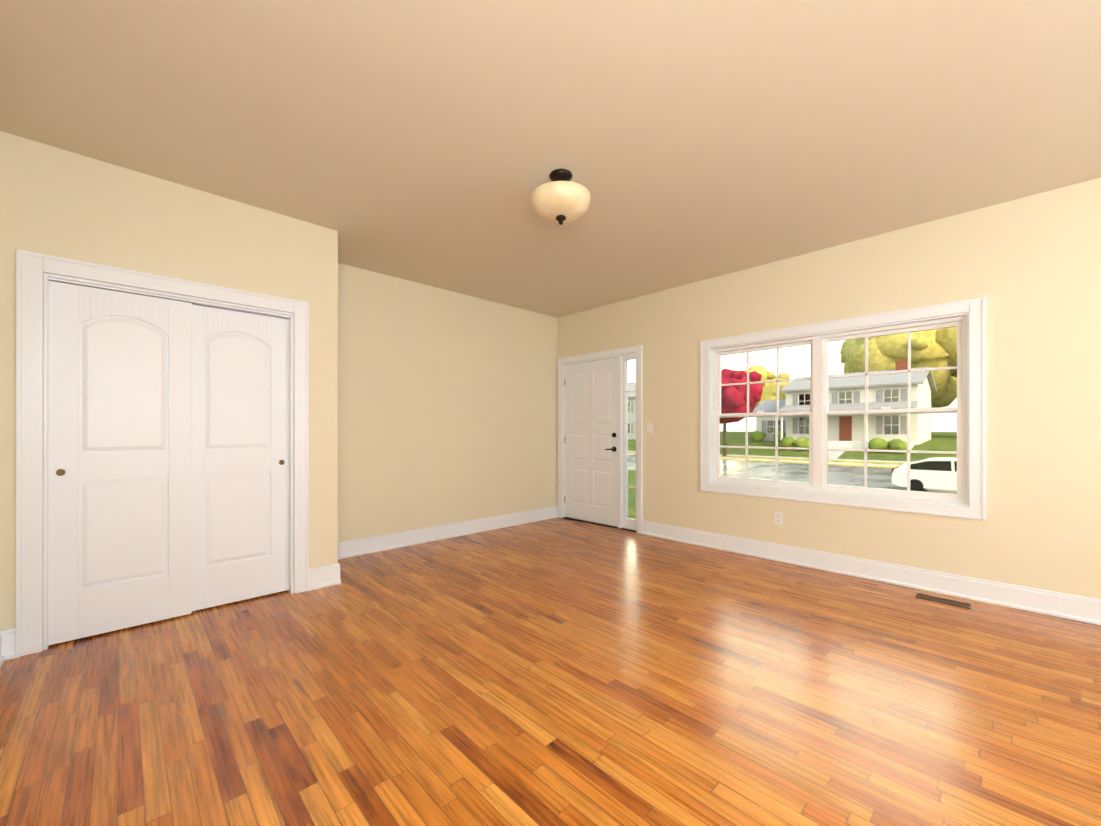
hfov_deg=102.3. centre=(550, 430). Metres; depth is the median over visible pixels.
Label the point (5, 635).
baseboard
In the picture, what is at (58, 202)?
wall
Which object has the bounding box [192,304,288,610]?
closet door
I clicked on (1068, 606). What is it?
baseboard
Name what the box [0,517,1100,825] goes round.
floor
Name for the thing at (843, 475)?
road
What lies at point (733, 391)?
maple tree
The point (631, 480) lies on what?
lawn
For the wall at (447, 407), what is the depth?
4.75 m
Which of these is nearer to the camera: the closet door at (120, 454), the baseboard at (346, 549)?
the closet door at (120, 454)
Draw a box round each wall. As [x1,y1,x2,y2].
[0,131,337,630]
[338,263,557,541]
[558,178,1100,599]
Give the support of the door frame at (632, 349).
attached to the wall at (1028, 268)
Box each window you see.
[622,354,636,530]
[700,297,985,519]
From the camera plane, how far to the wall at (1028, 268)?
3.12 m
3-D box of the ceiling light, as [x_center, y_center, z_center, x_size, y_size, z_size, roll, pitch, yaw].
[0.062,-1.379,2.657,0.356,0.296,0.356,0,0,-44]
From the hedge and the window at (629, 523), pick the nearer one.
the window at (629, 523)
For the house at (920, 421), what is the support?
on the lawn at (735, 441)
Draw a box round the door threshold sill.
[564,517,636,531]
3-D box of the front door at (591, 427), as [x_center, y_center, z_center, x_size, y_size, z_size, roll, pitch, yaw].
[0.504,0.142,5.623,0.096,2.033,0.900,0,0,-44]
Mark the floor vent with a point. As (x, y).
(944, 601)
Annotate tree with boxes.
[720,368,762,455]
[742,327,956,408]
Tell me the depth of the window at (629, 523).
5.25 m
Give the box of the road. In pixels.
[628,456,956,493]
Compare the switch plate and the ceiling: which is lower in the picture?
the switch plate
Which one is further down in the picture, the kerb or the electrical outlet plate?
the electrical outlet plate
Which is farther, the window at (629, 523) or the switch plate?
the window at (629, 523)
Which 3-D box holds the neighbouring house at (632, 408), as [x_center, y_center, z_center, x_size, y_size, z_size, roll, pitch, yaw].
[12.327,-2.394,57.512,8.600,8.000,9.600,0,0,-44]
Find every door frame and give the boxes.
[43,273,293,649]
[558,345,641,533]
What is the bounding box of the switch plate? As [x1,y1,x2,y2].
[647,423,651,432]
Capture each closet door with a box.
[48,281,191,644]
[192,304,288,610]
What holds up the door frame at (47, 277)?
attached to the wall at (58, 202)
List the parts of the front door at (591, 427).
front door lock handle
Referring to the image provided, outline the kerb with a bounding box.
[628,450,906,466]
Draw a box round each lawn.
[628,432,956,460]
[628,470,635,518]
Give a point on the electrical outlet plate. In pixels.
(778, 518)
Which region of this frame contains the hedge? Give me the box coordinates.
[750,431,906,452]
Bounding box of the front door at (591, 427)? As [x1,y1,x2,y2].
[565,357,617,526]
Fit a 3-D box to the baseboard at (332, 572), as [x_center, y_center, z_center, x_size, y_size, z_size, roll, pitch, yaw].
[-1.837,1.099,3.633,0.028,0.150,0.675,0,0,-44]
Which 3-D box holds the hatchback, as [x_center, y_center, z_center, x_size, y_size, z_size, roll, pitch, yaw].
[16.994,1.929,18.462,2.060,1.490,4.250,0,0,-44]
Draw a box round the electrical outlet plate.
[774,511,782,525]
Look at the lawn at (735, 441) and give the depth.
36.66 m
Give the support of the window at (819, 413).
in the wall at (1028, 268)
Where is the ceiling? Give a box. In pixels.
[0,0,1100,317]
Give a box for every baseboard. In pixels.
[0,629,11,668]
[309,558,343,585]
[338,506,557,557]
[641,521,1100,625]
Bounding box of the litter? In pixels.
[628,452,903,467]
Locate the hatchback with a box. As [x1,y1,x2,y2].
[892,458,956,490]
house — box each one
[628,382,635,438]
[753,360,936,450]
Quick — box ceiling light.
[531,169,590,224]
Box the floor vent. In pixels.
[915,593,970,608]
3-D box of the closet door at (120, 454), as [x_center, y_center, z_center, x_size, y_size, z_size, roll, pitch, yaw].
[-2.502,0.177,2.612,0.604,1.968,0.034,0,0,-44]

